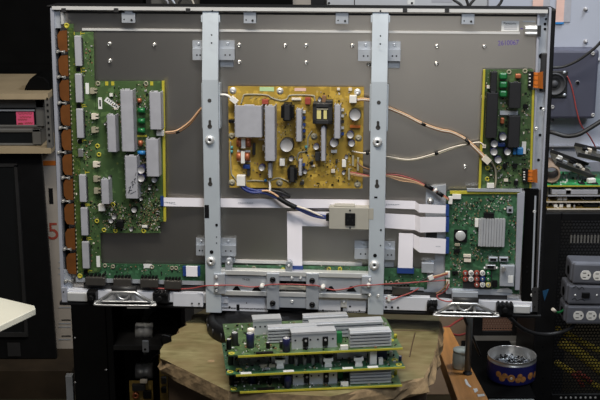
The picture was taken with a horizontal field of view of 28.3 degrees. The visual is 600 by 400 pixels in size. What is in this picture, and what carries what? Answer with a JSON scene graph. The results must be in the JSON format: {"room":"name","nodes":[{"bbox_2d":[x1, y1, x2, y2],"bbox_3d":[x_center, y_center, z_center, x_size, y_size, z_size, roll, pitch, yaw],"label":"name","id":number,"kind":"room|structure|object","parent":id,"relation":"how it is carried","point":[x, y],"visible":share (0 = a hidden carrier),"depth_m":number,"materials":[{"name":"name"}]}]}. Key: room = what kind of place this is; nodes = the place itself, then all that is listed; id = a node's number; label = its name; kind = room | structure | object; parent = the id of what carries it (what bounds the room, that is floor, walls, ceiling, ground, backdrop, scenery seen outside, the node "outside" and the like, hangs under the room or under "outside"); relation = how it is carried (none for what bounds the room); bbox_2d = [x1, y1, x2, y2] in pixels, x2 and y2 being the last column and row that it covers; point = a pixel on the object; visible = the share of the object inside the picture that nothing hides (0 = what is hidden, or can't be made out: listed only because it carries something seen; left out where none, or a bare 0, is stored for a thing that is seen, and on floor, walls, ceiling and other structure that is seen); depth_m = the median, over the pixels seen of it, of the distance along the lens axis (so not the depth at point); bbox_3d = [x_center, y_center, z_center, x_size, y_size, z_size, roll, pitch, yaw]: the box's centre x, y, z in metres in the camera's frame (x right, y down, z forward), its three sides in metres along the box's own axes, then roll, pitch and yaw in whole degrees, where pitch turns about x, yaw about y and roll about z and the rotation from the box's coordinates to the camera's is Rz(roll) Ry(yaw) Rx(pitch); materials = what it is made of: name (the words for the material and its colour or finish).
{"room":"electronics repair workshop","nodes":[
{"label":"electronics repair workshop","id":0,"kind":"room"},
{"bbox_2d":[0,323,599,399],"bbox_3d":[-0.005,1.216,1.975,6.000,0.050,6.800,0,15,0],"label":"floor","id":1,"kind":"structure","parent":0,"point":[429,397],"depth_m":4.16,"materials":[{"name":"brown concrete"}]},
{"bbox_2d":[0,298,35,331],"bbox_3d":[-0.723,0.595,2.842,0.214,0.700,0.475,-4,16,-16],"label":"side table","id":2,"kind":"object","parent":1,"relation":"on","point":[12,313],"visible":1,"depth_m":2.75,"materials":[{"name":"white laminate"}]},
{"bbox_2d":[0,74,54,153],"bbox_3d":[-0.998,0.105,4.059,0.422,1.017,0.400,0,15,0],"label":"shelving","id":3,"kind":"object","parent":1,"relation":"on","point":[12,86],"visible":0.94,"depth_m":3.78,"materials":[{"name":"grey paint"}]},
{"bbox_2d":[0,96,53,145],"bbox_3d":[-0.992,-0.290,3.943,0.347,0.154,0.320,0,15,0],"label":"electronic device","id":4,"kind":"object","parent":3,"relation":"on","point":[9,136],"depth_m":3.81,"materials":[{"name":"grey paint"}]},
{"bbox_2d":[16,111,33,124],"bbox_3d":[-0.881,-0.258,3.810,0.056,0.059,0.003,0,15,0],"label":"sticky note","id":5,"kind":"object","parent":4,"relation":"attached to","point":[22,117],"visible":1,"depth_m":3.81,"materials":[{"name":"pink paper"}]},
{"bbox_2d":[25,71,51,89],"bbox_3d":[-0.834,-0.393,3.853,0.092,0.051,0.140,0,15,0],"label":"cloth bag","id":6,"kind":"object","parent":3,"relation":"on","point":[42,80],"visible":0.79,"depth_m":3.79,"materials":[{"name":"black fabric"}]},
{"bbox_2d":[0,349,74,398],"bbox_3d":[-0.970,0.588,4.030,0.433,0.100,0.195,0,15,0],"label":"plank","id":7,"kind":"object","parent":1,"relation":"on","point":[19,378],"visible":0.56,"depth_m":3.94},
{"bbox_2d":[0,154,57,358],"bbox_3d":[-1.005,0.181,3.961,0.362,0.721,0.097,0,15,0],"label":"cabinet","id":8,"kind":"object","parent":7,"relation":"on","point":[25,263],"visible":0.78,"depth_m":3.92,"materials":[{"name":"black plastic"}]},
{"bbox_2d":[43,150,72,348],"bbox_3d":[-0.821,0.184,4.136,0.190,0.824,0.202,0,15,0],"label":"carton","id":9,"kind":"object","parent":1,"relation":"on","point":[63,321],"visible":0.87,"depth_m":4.04,"materials":[{"name":"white cardboard"}]},
{"bbox_2d":[65,373,74,399],"bbox_3d":[-0.622,0.653,3.253,0.019,0.377,0.020,0,15,0],"label":"metal angle","id":10,"kind":"object","parent":1,"relation":"on","point":[70,392],"visible":1,"depth_m":3.20,"materials":[{"name":"metal"}]},
{"bbox_2d":[71,305,109,399],"bbox_3d":[-0.558,0.485,3.331,0.093,0.660,0.302,0,15,0],"label":"base cabinet","id":11,"kind":"object","parent":1,"relation":"on","point":[89,323],"visible":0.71,"depth_m":3.16,"materials":[{"name":"black plastic"}]},
{"bbox_2d":[106,306,193,399],"bbox_3d":[-0.406,0.492,3.306,0.207,0.660,0.254,0,15,0],"label":"shelf unit","id":12,"kind":"object","parent":1,"relation":"on","point":[133,333],"visible":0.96,"depth_m":3.24,"materials":[{"name":"black metal"}]},
{"bbox_2d":[129,379,152,399],"bbox_3d":[-0.430,0.660,3.250,0.064,0.364,0.015,0,15,0],"label":"circuit board","id":13,"kind":"object","parent":12,"relation":"in","point":[142,389],"visible":1,"depth_m":3.21,"materials":[{"name":"brown plastic"}]},
{"bbox_2d":[113,315,181,349],"bbox_3d":[-0.404,0.363,3.271,0.183,0.012,0.236,0,15,0],"label":"shelf","id":14,"kind":"object","parent":12,"relation":"attached to","point":[125,336],"depth_m":3.21,"materials":[{"name":"grey plastic"}]},
{"bbox_2d":[149,334,169,362],"bbox_3d":[-0.378,0.397,3.153,0.084,0.100,0.020,12,19,38],"label":"cable","id":15,"kind":"object","parent":12,"relation":"in","point":[164,335],"visible":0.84,"depth_m":3.13,"materials":[{"name":"grey plastic"}]},
{"bbox_2d":[159,355,167,399],"bbox_3d":[-0.357,0.632,3.150,0.021,0.470,0.015,0,15,0],"label":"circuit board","id":16,"kind":"object","parent":1,"relation":"on","point":[163,378],"visible":0.66,"depth_m":3.11,"materials":[{"name":"brown plastic"}]},
{"bbox_2d":[151,0,203,313],"bbox_3d":[-0.432,-0.221,4.396,0.171,1.473,0.300,0,15,0],"label":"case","id":17,"kind":"object","parent":1,"relation":"on","point":[152,1],"visible":0.02,"depth_m":4.12,"materials":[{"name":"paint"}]},
{"bbox_2d":[158,309,443,399],"bbox_3d":[0.014,0.650,2.544,0.599,0.748,0.546,0,15,0],"label":"work table","id":18,"kind":"object","parent":1,"relation":"on","point":[193,363],"visible":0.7,"depth_m":2.34,"materials":[{"name":"brown wood"}]},
{"bbox_2d":[206,311,317,342],"bbox_3d":[-0.076,0.255,2.515,0.244,0.035,0.244,0,15,0],"label":"turntable base","id":19,"kind":"object","parent":18,"relation":"on","point":[214,322],"visible":0.27,"depth_m":2.49,"materials":[{"name":"black plastic"}]},
{"bbox_2d":[47,3,555,317],"bbox_3d":[-0.005,-0.080,2.459,1.021,0.641,0.134,1,15,5],"label":"television","id":20,"kind":"object","parent":19,"relation":"on","point":[215,158],"visible":1,"depth_m":2.44,"materials":[{"name":"metal"}]},
{"bbox_2d":[101,177,112,203],"bbox_3d":[-0.403,-0.021,2.477,0.018,0.054,0.026,1,13,5],"label":"sink","id":21,"kind":"object","parent":20,"relation":"in","point":[106,182],"depth_m":2.47,"materials":[{"name":"silver metal"}]},
{"bbox_2d":[106,113,119,151],"bbox_3d":[-0.385,-0.140,2.448,0.020,0.079,0.026,1,13,5],"label":"sink","id":22,"kind":"object","parent":20,"relation":"in","point":[112,119],"depth_m":2.44,"materials":[{"name":"silver metal"}]},
{"bbox_2d":[120,88,137,151],"bbox_3d":[-0.352,-0.165,2.439,0.028,0.129,0.026,1,13,5],"label":"sink","id":23,"kind":"object","parent":20,"relation":"in","point":[128,96],"depth_m":2.43,"materials":[{"name":"silver metal"}]},
{"bbox_2d":[124,154,140,198],"bbox_3d":[-0.347,-0.051,2.466,0.027,0.092,0.026,1,13,5],"label":"sink","id":24,"kind":"object","parent":20,"relation":"in","point":[132,162],"depth_m":2.46,"materials":[{"name":"silver metal"}]},
{"bbox_2d":[145,137,161,176],"bbox_3d":[-0.302,-0.091,2.452,0.028,0.080,0.026,1,13,5],"label":"sink","id":25,"kind":"object","parent":20,"relation":"in","point":[153,145],"depth_m":2.44,"materials":[{"name":"silver metal"}]},
{"bbox_2d":[149,90,163,129],"bbox_3d":[-0.293,-0.185,2.429,0.026,0.079,0.026,1,13,5],"label":"sink","id":26,"kind":"object","parent":20,"relation":"in","point":[156,97],"depth_m":2.42,"materials":[{"name":"silver metal"}]},
{"bbox_2d":[160,196,163,205],"bbox_3d":[-0.288,0.002,2.483,0.007,0.020,0.006,1,13,5],"label":"socket","id":27,"kind":"object","parent":20,"relation":"attached to","point":[161,197],"depth_m":2.48,"materials":[{"name":"blue plastic"}]},
{"bbox_2d":[183,266,185,275],"bbox_3d":[-0.244,0.150,2.517,0.007,0.021,0.006,1,13,5],"label":"socket","id":28,"kind":"object","parent":20,"relation":"attached to","point":[184,267],"depth_m":2.51,"materials":[{"name":"blue plastic"}]},
{"bbox_2d":[234,103,263,136],"bbox_3d":[-0.103,-0.163,2.415,0.057,0.066,0.034,1,13,5],"label":"sink","id":29,"kind":"object","parent":20,"relation":"in","point":[248,117],"depth_m":2.40,"materials":[{"name":"silver metal"}]},
{"bbox_2d":[268,161,272,177],"bbox_3d":[-0.061,-0.064,2.441,0.008,0.033,0.022,1,13,5],"label":"sink","id":30,"kind":"object","parent":20,"relation":"in","point":[270,163],"depth_m":2.43,"materials":[{"name":"silver metal"}]},
{"bbox_2d":[264,104,276,160],"bbox_3d":[-0.060,-0.139,2.417,0.022,0.115,0.034,1,13,5],"label":"sink","id":31,"kind":"object","parent":20,"relation":"in","point":[270,110],"depth_m":2.40,"materials":[{"name":"silver metal"}]},
{"bbox_2d":[293,265,302,269],"bbox_3d":[-0.007,0.142,2.495,0.027,0.009,0.006,1,13,5],"label":"socket","id":32,"kind":"object","parent":20,"relation":"attached to","point":[295,267],"depth_m":2.49,"materials":[{"name":"blue plastic"}]},
{"bbox_2d":[296,107,302,140],"bbox_3d":[-0.001,-0.155,2.411,0.013,0.067,0.030,1,13,5],"label":"sink","id":33,"kind":"object","parent":20,"relation":"in","point":[299,110],"depth_m":2.40,"materials":[{"name":"silver metal"}]},
{"bbox_2d":[298,158,302,174],"bbox_3d":[0.001,-0.069,2.434,0.008,0.034,0.022,1,13,5],"label":"sink","id":34,"kind":"object","parent":20,"relation":"in","point":[300,160],"depth_m":2.43,"materials":[{"name":"silver metal"}]},
{"bbox_2d":[320,125,326,160],"bbox_3d":[0.048,-0.117,2.416,0.010,0.072,0.028,1,13,5],"label":"sink","id":35,"kind":"object","parent":20,"relation":"in","point":[323,128],"depth_m":2.41,"materials":[{"name":"silver metal"}]},
{"bbox_2d":[334,103,340,137],"bbox_3d":[0.076,-0.162,2.402,0.014,0.070,0.030,1,13,5],"label":"sink","id":36,"kind":"object","parent":20,"relation":"in","point":[337,106],"depth_m":2.39,"materials":[{"name":"silver metal"}]},
{"bbox_2d":[345,213,354,225],"bbox_3d":[0.103,0.040,2.438,0.021,0.026,0.003,1,13,5],"label":"socket","id":37,"kind":"object","parent":20,"relation":"attached to","point":[348,216],"depth_m":2.44,"materials":[{"name":"black plastic"}]},
{"bbox_2d":[397,267,413,273],"bbox_3d":[0.220,0.147,2.477,0.035,0.012,0.006,1,13,5],"label":"socket","id":38,"kind":"object","parent":20,"relation":"attached to","point":[400,270],"depth_m":2.47,"materials":[{"name":"blue plastic"}]},
{"bbox_2d":[446,237,448,253],"bbox_3d":[0.304,0.093,2.452,0.007,0.033,0.008,1,13,5],"label":"socket","id":39,"kind":"object","parent":20,"relation":"attached to","point":[447,238],"depth_m":2.45,"materials":[{"name":"blue plastic"}]},
{"bbox_2d":[446,216,448,231],"bbox_3d":[0.303,0.049,2.442,0.006,0.032,0.008,1,13,5],"label":"socket","id":40,"kind":"object","parent":20,"relation":"attached to","point":[447,217],"depth_m":2.44,"materials":[{"name":"blue plastic"}]},
{"bbox_2d":[446,204,448,215],"bbox_3d":[0.302,0.021,2.435,0.006,0.023,0.008,1,13,5],"label":"socket","id":41,"kind":"object","parent":20,"relation":"attached to","point":[447,205],"depth_m":2.43,"materials":[{"name":"blue plastic"}]},
{"bbox_2d":[485,264,495,268],"bbox_3d":[0.393,0.137,2.453,0.021,0.010,0.010,1,13,5],"label":"socket","id":42,"kind":"object","parent":20,"relation":"attached to","point":[487,266],"depth_m":2.45,"materials":[{"name":"silver metal"}]},
{"bbox_2d":[484,91,497,137],"bbox_3d":[0.382,-0.172,2.374,0.024,0.092,0.030,1,13,5],"label":"sink","id":43,"kind":"object","parent":20,"relation":"in","point":[490,97],"depth_m":2.36,"materials":[{"name":"black metal"}]},
{"bbox_2d":[478,218,505,246],"bbox_3d":[0.393,0.066,2.432,0.053,0.058,0.013,1,13,5],"label":"sink","id":44,"kind":"object","parent":20,"relation":"in","point":[491,231],"depth_m":2.43,"materials":[{"name":"metal"}]},
{"bbox_2d":[489,71,496,91],"bbox_3d":[0.384,-0.237,2.361,0.014,0.042,0.024,1,13,5],"label":"sink","id":45,"kind":"object","parent":20,"relation":"in","point":[492,74],"depth_m":2.35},
{"bbox_2d":[488,256,497,261],"bbox_3d":[0.398,0.121,2.449,0.019,0.010,0.010,1,13,5],"label":"socket","id":46,"kind":"object","parent":20,"relation":"attached to","point":[490,258],"depth_m":2.44,"materials":[{"name":"metal"}]},
{"bbox_2d":[499,256,507,261],"bbox_3d":[0.419,0.121,2.447,0.019,0.010,0.010,1,13,5],"label":"socket","id":47,"kind":"object","parent":20,"relation":"attached to","point":[501,258],"depth_m":2.44,"materials":[{"name":"metal"}]},
{"bbox_2d":[506,206,512,212],"bbox_3d":[0.428,0.020,2.423,0.012,0.012,0.011,1,13,5],"label":"socket","id":48,"kind":"object","parent":20,"relation":"attached to","point":[509,209],"depth_m":2.42,"materials":[{"name":"plastic"}]},
{"bbox_2d":[506,114,520,147],"bbox_3d":[0.427,-0.140,2.378,0.024,0.066,0.028,1,13,5],"label":"sink","id":49,"kind":"object","parent":20,"relation":"in","point":[513,121],"depth_m":2.37,"materials":[{"name":"black metal"}]},
{"bbox_2d":[507,81,520,107],"bbox_3d":[0.426,-0.211,2.362,0.024,0.053,0.028,1,13,5],"label":"sink","id":50,"kind":"object","parent":20,"relation":"in","point":[513,87],"depth_m":2.35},
{"bbox_2d":[522,168,527,181],"bbox_3d":[0.456,-0.050,2.405,0.010,0.026,0.012,1,13,5],"label":"socket","id":51,"kind":"object","parent":20,"relation":"attached to","point":[524,170],"depth_m":2.40,"materials":[{"name":"black plastic"}]},
{"bbox_2d":[527,71,533,87],"bbox_3d":[0.458,-0.239,2.361,0.010,0.032,0.012,1,13,5],"label":"socket","id":52,"kind":"object","parent":20,"relation":"attached to","point":[530,74],"depth_m":2.36,"materials":[{"name":"black plastic"}]},
{"bbox_2d":[229,369,401,393],"bbox_3d":[0.023,0.316,2.281,0.322,0.034,0.162,-2,15,-6],"label":"circuit board","id":53,"kind":"object","parent":18,"relation":"on","point":[389,377],"visible":0.57,"depth_m":2.22,"materials":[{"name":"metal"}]},
{"bbox_2d":[270,374,292,377],"bbox_3d":[-0.012,0.321,2.261,0.093,0.030,0.022,-2,15,-6],"label":"sink","id":54,"kind":"object","parent":53,"relation":"in","point":[272,376],"depth_m":2.25,"materials":[{"name":"metal"}]},
{"bbox_2d":[222,343,404,376],"bbox_3d":[0.021,0.282,2.271,0.333,0.036,0.162,-2,15,-7],"label":"circuit board","id":55,"kind":"object","parent":53,"relation":"on","point":[387,359],"visible":0.6,"depth_m":2.23,"materials":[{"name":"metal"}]},
{"bbox_2d":[271,355,287,364],"bbox_3d":[-0.039,0.289,2.240,0.032,0.033,0.031,-2,15,-7],"label":"sink","id":56,"kind":"object","parent":55,"relation":"in","point":[283,359],"depth_m":2.23,"materials":[{"name":"metal"}]},
{"bbox_2d":[223,312,402,357],"bbox_3d":[0.019,0.246,2.269,0.326,0.034,0.169,-2,15,-7],"label":"circuit board","id":57,"kind":"object","parent":55,"relation":"on","point":[327,332],"visible":1,"depth_m":2.22,"materials":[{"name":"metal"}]},
{"bbox_2d":[252,314,281,334],"bbox_3d":[-0.064,0.240,2.289,0.055,0.030,0.031,-2,15,-7],"label":"sink","id":58,"kind":"object","parent":57,"relation":"in","point":[260,322],"depth_m":2.27,"materials":[{"name":"metal"}]},
{"bbox_2d":[267,323,316,342],"bbox_3d":[-0.015,0.252,2.245,0.094,0.030,0.022,-2,15,-7],"label":"sink","id":59,"kind":"object","parent":57,"relation":"in","point":[275,332],"depth_m":2.23,"materials":[{"name":"metal"}]},
{"bbox_2d":[290,326,336,348],"bbox_3d":[0.024,0.257,2.222,0.084,0.031,0.031,-2,15,-7],"label":"sink","id":60,"kind":"object","parent":57,"relation":"in","point":[301,337],"depth_m":2.21,"materials":[{"name":"grey metal"}]},
{"bbox_2d":[302,312,347,322],"bbox_3d":[0.048,0.236,2.303,0.088,0.030,0.020,-2,15,-7],"label":"sink","id":61,"kind":"object","parent":57,"relation":"in","point":[327,315],"depth_m":2.30,"materials":[{"name":"metal"}]},
{"bbox_2d":[308,316,383,336],"bbox_3d":[0.087,0.244,2.270,0.143,0.031,0.024,-2,15,-7],"label":"sink","id":62,"kind":"object","parent":57,"relation":"in","point":[340,324],"depth_m":2.26,"materials":[{"name":"metal"}]},
{"bbox_2d":[348,326,391,347],"bbox_3d":[0.130,0.257,2.223,0.079,0.031,0.024,-2,15,-7],"label":"sink","id":63,"kind":"object","parent":57,"relation":"in","point":[364,337],"depth_m":2.21,"materials":[{"name":"metal"}]},
{"bbox_2d":[337,351,366,358],"bbox_3d":[0.097,0.282,2.267,0.057,0.033,0.031,-2,15,-7],"label":"sink","id":64,"kind":"object","parent":55,"relation":"in","point":[347,355],"depth_m":2.26,"materials":[{"name":"metal"}]},
{"bbox_2d":[293,372,336,384],"bbox_3d":[0.027,0.327,2.237,0.084,0.031,0.031,-2,15,-6],"label":"sink","id":65,"kind":"object","parent":53,"relation":"in","point":[327,378],"depth_m":2.22,"materials":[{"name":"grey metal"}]},
{"bbox_2d":[349,369,390,383],"bbox_3d":[0.131,0.327,2.236,0.078,0.031,0.024,-2,15,-6],"label":"sink","id":66,"kind":"object","parent":53,"relation":"in","point":[368,376],"depth_m":2.23,"materials":[{"name":"metal"}]},
{"bbox_2d":[293,0,310,4],"bbox_3d":[0.006,-0.174,4.222,0.061,1.473,0.040,0,15,0],"label":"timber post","id":67,"kind":"object","parent":1,"relation":"on","point":[295,2],"visible":0.02,"depth_m":4.07,"materials":[{"name":"beige wood"}]},
{"bbox_2d":[324,0,486,5],"bbox_3d":[0.368,-0.208,4.346,0.554,1.473,0.403,0,15,0],"label":"locker","id":68,"kind":"object","parent":1,"relation":"on","point":[326,2],"visible":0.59,"depth_m":4.02,"materials":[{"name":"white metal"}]},
{"bbox_2d":[432,0,451,1],"bbox_3d":[0.480,-0.678,4.014,0.070,0.020,0.001,0,15,0],"label":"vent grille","id":69,"kind":"object","parent":68,"relation":"attached to","point":[432,0],"depth_m":4.01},
{"bbox_2d":[427,317,465,394],"bbox_3d":[0.500,0.252,4.026,0.175,0.750,0.300,0,15,0],"label":"cardboard box","id":70,"kind":"object","parent":1,"relation":"on","point":[439,387],"visible":0.03,"depth_m":3.93,"materials":[{"name":"brown cardboard"}]},
{"bbox_2d":[445,317,462,327],"bbox_3d":[0.492,0.383,3.796,0.213,0.045,0.032,-12,19,-37],"label":"cable","id":71,"kind":"object","parent":70,"relation":"hanging from","point":[460,319],"visible":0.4,"depth_m":3.79,"materials":[{"name":"red plastic"}]},
{"bbox_2d":[439,327,487,399],"bbox_3d":[0.430,0.634,3.277,0.080,0.401,0.533,0,15,-1],"label":"trestle","id":72,"kind":"object","parent":1,"relation":"on","point":[460,386],"visible":0.72,"depth_m":3.13,"materials":[{"name":"brown wood"}]},
{"bbox_2d":[452,346,464,369],"bbox_3d":[0.432,0.424,3.186,0.047,0.052,0.047,0,15,0],"label":"plastic jar","id":73,"kind":"object","parent":72,"relation":"on","point":[458,360],"visible":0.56,"depth_m":3.17,"materials":[{"name":"plastic"}]},
{"bbox_2d":[463,317,472,375],"bbox_3d":[0.444,0.316,3.110,0.024,0.300,0.024,0,15,0],"label":"steel pole","id":74,"kind":"object","parent":72,"relation":"on","point":[468,344],"visible":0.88,"depth_m":3.12,"materials":[{"name":"grey metal"}]},
{"bbox_2d":[463,317,480,355],"bbox_3d":[0.457,0.356,3.152,0.011,0.173,0.143,8,17,28],"label":"hanging cable","id":75,"kind":"object","parent":74,"relation":"hanging from","point":[464,318],"visible":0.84,"depth_m":3.16,"materials":[{"name":"grey plastic"}]},
{"bbox_2d":[465,317,516,345],"bbox_3d":[0.618,0.518,3.652,0.198,0.431,0.200,0,15,0],"label":"case","id":76,"kind":"object","parent":1,"relation":"on","point":[500,328],"visible":0.11,"depth_m":3.56,"materials":[{"name":"black plastic"}]},
{"bbox_2d":[461,341,535,399],"bbox_3d":[0.544,0.638,3.341,0.144,0.360,0.403,0,15,0],"label":"case","id":77,"kind":"object","parent":1,"relation":"on","point":[492,390],"visible":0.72,"depth_m":3.19,"materials":[{"name":"metal"}]},
{"bbox_2d":[487,345,536,385],"bbox_3d":[0.573,0.449,3.218,0.131,0.066,0.133,0,15,0],"label":"tin","id":78,"kind":"object","parent":77,"relation":"on","point":[503,373],"visible":1,"depth_m":3.17,"materials":[{"name":"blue metal"}]},
{"bbox_2d":[495,354,529,362],"bbox_3d":[0.573,0.456,3.221,0.123,0.045,0.123,0,15,0],"label":"screws","id":79,"kind":"object","parent":78,"relation":"in","point":[510,359],"visible":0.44,"depth_m":3.24,"materials":[{"name":"silver metal"}]},
{"bbox_2d":[496,371,535,382],"bbox_3d":[0.582,0.470,3.173,0.112,0.027,0.032,-3,15,-9],"label":"print","id":80,"kind":"object","parent":78,"relation":"attached to","point":[501,376],"depth_m":3.16},
{"bbox_2d":[487,0,599,391],"bbox_3d":[0.805,-0.026,3.617,0.512,1.499,0.046,0,15,0],"label":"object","id":81,"kind":"object","parent":1,"relation":"on","point":[577,22],"visible":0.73,"depth_m":3.49,"materials":[{"name":"blue metal"}]},
{"bbox_2d":[551,47,598,146],"bbox_3d":[0.808,-0.266,3.499,0.218,0.360,0.089,0,15,0],"label":"loudspeaker","id":82,"kind":"object","parent":81,"relation":"attached to","point":[574,87],"visible":0.8,"depth_m":3.45,"materials":[{"name":"grey plastic"}]},
{"bbox_2d":[550,119,599,137],"bbox_3d":[0.793,-0.211,3.431,0.180,0.067,0.030,3,15,13],"label":"cord","id":83,"kind":"object","parent":82,"relation":"hanging from","point":[592,126],"visible":0.83,"depth_m":3.42,"materials":[{"name":"grey plastic"}]},
{"bbox_2d":[553,41,599,68],"bbox_3d":[0.791,-0.429,3.356,0.174,0.124,0.018,4,15,13],"label":"cord","id":84,"kind":"object","parent":82,"relation":"hanging from","point":[597,45],"visible":0.89,"depth_m":3.36,"materials":[{"name":"grey plastic"}]},
{"bbox_2d":[516,209,599,399],"bbox_3d":[0.898,0.395,3.375,0.520,0.812,0.251,0,15,0],"label":"case","id":85,"kind":"object","parent":1,"relation":"on","point":[543,346],"visible":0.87,"depth_m":3.24,"materials":[{"name":"black metal"}]},
{"bbox_2d":[546,203,599,209],"bbox_3d":[0.785,-0.009,3.282,0.249,0.013,0.221,0,15,0],"label":"circuit board","id":86,"kind":"object","parent":85,"relation":"on","point":[549,206],"visible":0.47,"depth_m":3.19,"materials":[{"name":"beige plastic"}]},
{"bbox_2d":[546,196,599,202],"bbox_3d":[0.783,-0.028,3.282,0.254,0.014,0.221,0,15,0],"label":"circuit board","id":87,"kind":"object","parent":86,"relation":"on","point":[550,199],"visible":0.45,"depth_m":3.19,"materials":[{"name":"beige plastic"}]},
{"bbox_2d":[547,187,599,195],"bbox_3d":[0.784,-0.045,3.267,0.245,0.017,0.211,0,15,0],"label":"circuit board","id":88,"kind":"object","parent":87,"relation":"on","point":[551,191],"visible":0.52,"depth_m":3.18,"materials":[{"name":"white plastic"}]},
{"bbox_2d":[547,171,599,186],"bbox_3d":[0.783,-0.061,3.247,0.248,0.011,0.161,0,15,0],"label":"circuit board","id":89,"kind":"object","parent":88,"relation":"on","point":[567,178],"visible":0.72,"depth_m":3.21,"materials":[{"name":"green plastic"}]},
{"bbox_2d":[547,157,559,182],"bbox_3d":[0.683,-0.082,3.231,0.046,0.046,0.110,3,15,10],"label":"tube","id":90,"kind":"object","parent":89,"relation":"on","point":[553,176],"visible":0.52,"depth_m":3.20,"materials":[{"name":"beige plastic"}]},
{"bbox_2d":[549,149,595,177],"bbox_3d":[0.743,-0.098,3.237,0.118,0.067,0.091,-1,15,-3],"label":"circuit board","id":91,"kind":"object","parent":89,"relation":"on","point":[567,162],"visible":1,"depth_m":3.24,"materials":[{"name":"grey plastic"}]},
{"bbox_2d":[574,142,599,161],"bbox_3d":[0.823,-0.124,3.266,0.132,0.052,0.081,1,15,3],"label":"circuit board","id":92,"kind":"object","parent":89,"relation":"on","point":[583,151],"visible":1,"depth_m":3.27,"materials":[{"name":"grey plastic"}]},
{"bbox_2d":[586,178,595,182],"bbox_3d":[0.781,-0.052,3.188,0.022,0.012,0.014,-5,16,-17],"label":"plug","id":93,"kind":"object","parent":89,"relation":"on","point":[589,180],"visible":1,"depth_m":3.18,"materials":[{"name":"plastic"}]},
{"bbox_2d":[582,196,593,199],"bbox_3d":[0.775,-0.007,3.198,0.025,0.010,0.025,0,15,0],"label":"sink","id":94,"kind":"object","parent":87,"relation":"in","point":[583,197],"depth_m":3.19,"materials":[{"name":"grey metal"}]},
{"bbox_2d":[581,203,597,207],"bbox_3d":[0.780,0.013,3.198,0.040,0.008,0.025,0,15,0],"label":"sink","id":95,"kind":"object","parent":86,"relation":"in","point":[583,205],"depth_m":3.19,"materials":[{"name":"black metal"}]},
{"bbox_2d":[551,255,599,323],"bbox_3d":[0.749,0.239,3.162,0.166,0.172,0.081,0,15,0],"label":"power outlet","id":96,"kind":"object","parent":85,"relation":"attached to","point":[580,290],"visible":1,"depth_m":3.14,"materials":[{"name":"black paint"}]},
{"bbox_2d":[506,317,575,335],"bbox_3d":[0.600,0.307,3.066,0.051,0.155,0.351,14,20,42],"label":"power cord","id":97,"kind":"object","parent":96,"relation":"attached to","point":[511,319],"visible":0.89,"depth_m":3.13,"materials":[{"name":"black plastic"}]},
{"bbox_2d":[573,311,583,319],"bbox_3d":[0.737,0.306,3.143,0.028,0.024,0.002,0,15,0],"label":"receptacle","id":98,"kind":"object","parent":96,"relation":"attached to","point":[577,315],"depth_m":3.14,"materials":[{"name":"white plastic"}]},
{"bbox_2d":[581,292,589,297],"bbox_3d":[0.752,0.250,3.127,0.021,0.014,0.006,0,15,0],"label":"switch","id":99,"kind":"object","parent":96,"relation":"attached to","point":[583,294],"depth_m":3.12,"materials":[{"name":"black plastic"}]},
{"bbox_2d":[580,271,590,279],"bbox_3d":[0.749,0.197,3.114,0.028,0.024,0.002,0,15,0],"label":"receptacle","id":100,"kind":"object","parent":96,"relation":"attached to","point":[584,275],"depth_m":3.11,"materials":[{"name":"white plastic"}]},
{"bbox_2d":[586,311,596,319],"bbox_3d":[0.771,0.306,3.143,0.028,0.024,0.002,0,15,0],"label":"receptacle","id":101,"kind":"object","parent":96,"relation":"attached to","point":[590,315],"depth_m":3.14,"materials":[{"name":"white plastic"}]},
{"bbox_2d":[593,271,599,279],"bbox_3d":[0.782,0.199,3.115,0.028,0.024,0.002,0,15,0],"label":"receptacle","id":102,"kind":"object","parent":96,"relation":"attached to","point":[596,274],"depth_m":3.11,"materials":[{"name":"white plastic"}]},
{"bbox_2d":[554,360,599,389],"bbox_3d":[0.778,0.490,3.323,0.137,0.094,0.018,0,15,0],"label":"wire loom","id":103,"kind":"object","parent":85,"relation":"in","point":[556,360],"visible":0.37,"depth_m":3.31,"materials":[{"name":"plastic"}]},
{"bbox_2d":[571,371,584,386],"bbox_3d":[0.775,0.501,3.313,0.044,0.048,0.018,0,15,0],"label":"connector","id":104,"kind":"object","parent":103,"relation":"attached to","point":[578,380],"visible":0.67,"depth_m":3.31,"materials":[{"name":"plastic"}]},
{"bbox_2d":[577,371,591,383],"bbox_3d":[0.793,0.494,3.311,0.049,0.041,0.019,0,15,0],"label":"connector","id":105,"kind":"object","parent":103,"relation":"attached to","point":[577,371],"visible":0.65,"depth_m":3.30,"materials":[{"name":"plastic"}]},
{"bbox_2d":[555,326,599,351],"bbox_3d":[0.775,0.389,3.296,0.143,0.087,0.018,0,15,0],"label":"wire loom","id":106,"kind":"object","parent":85,"relation":"in","point":[556,326],"visible":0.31,"depth_m":3.29,"materials":[{"name":"plastic"}]},
{"bbox_2d":[557,338,599,375],"bbox_3d":[0.786,0.437,3.309,0.143,0.116,0.032,0,15,0],"label":"wire loom","id":107,"kind":"object","parent":85,"relation":"in","point":[561,338],"visible":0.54,"depth_m":3.29,"materials":[{"name":"yellow plastic"}]},
{"bbox_3d":[-0.909,0.005,4.453,0.735,1.006,0.357,0,15,0],"label":"cabinet","id":108,"kind":"object","parent":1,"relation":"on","visible":0},
{"bbox_2d":[0,0,145,73],"bbox_3d":[-0.909,-0.673,4.144,0.735,0.462,0.092,0,15,0],"label":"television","id":109,"kind":"object","parent":108,"relation":"on","point":[24,24],"visible":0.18,"depth_m":4.12,"materials":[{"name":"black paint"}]},
{"bbox_2d":[146,0,599,255],"bbox_3d":[-0.005,-1.174,4.906,6.000,3.150,0.100,0,15,0],"label":"wall","id":110,"kind":"structure","parent":0,"point":[313,2],"depth_m":5.21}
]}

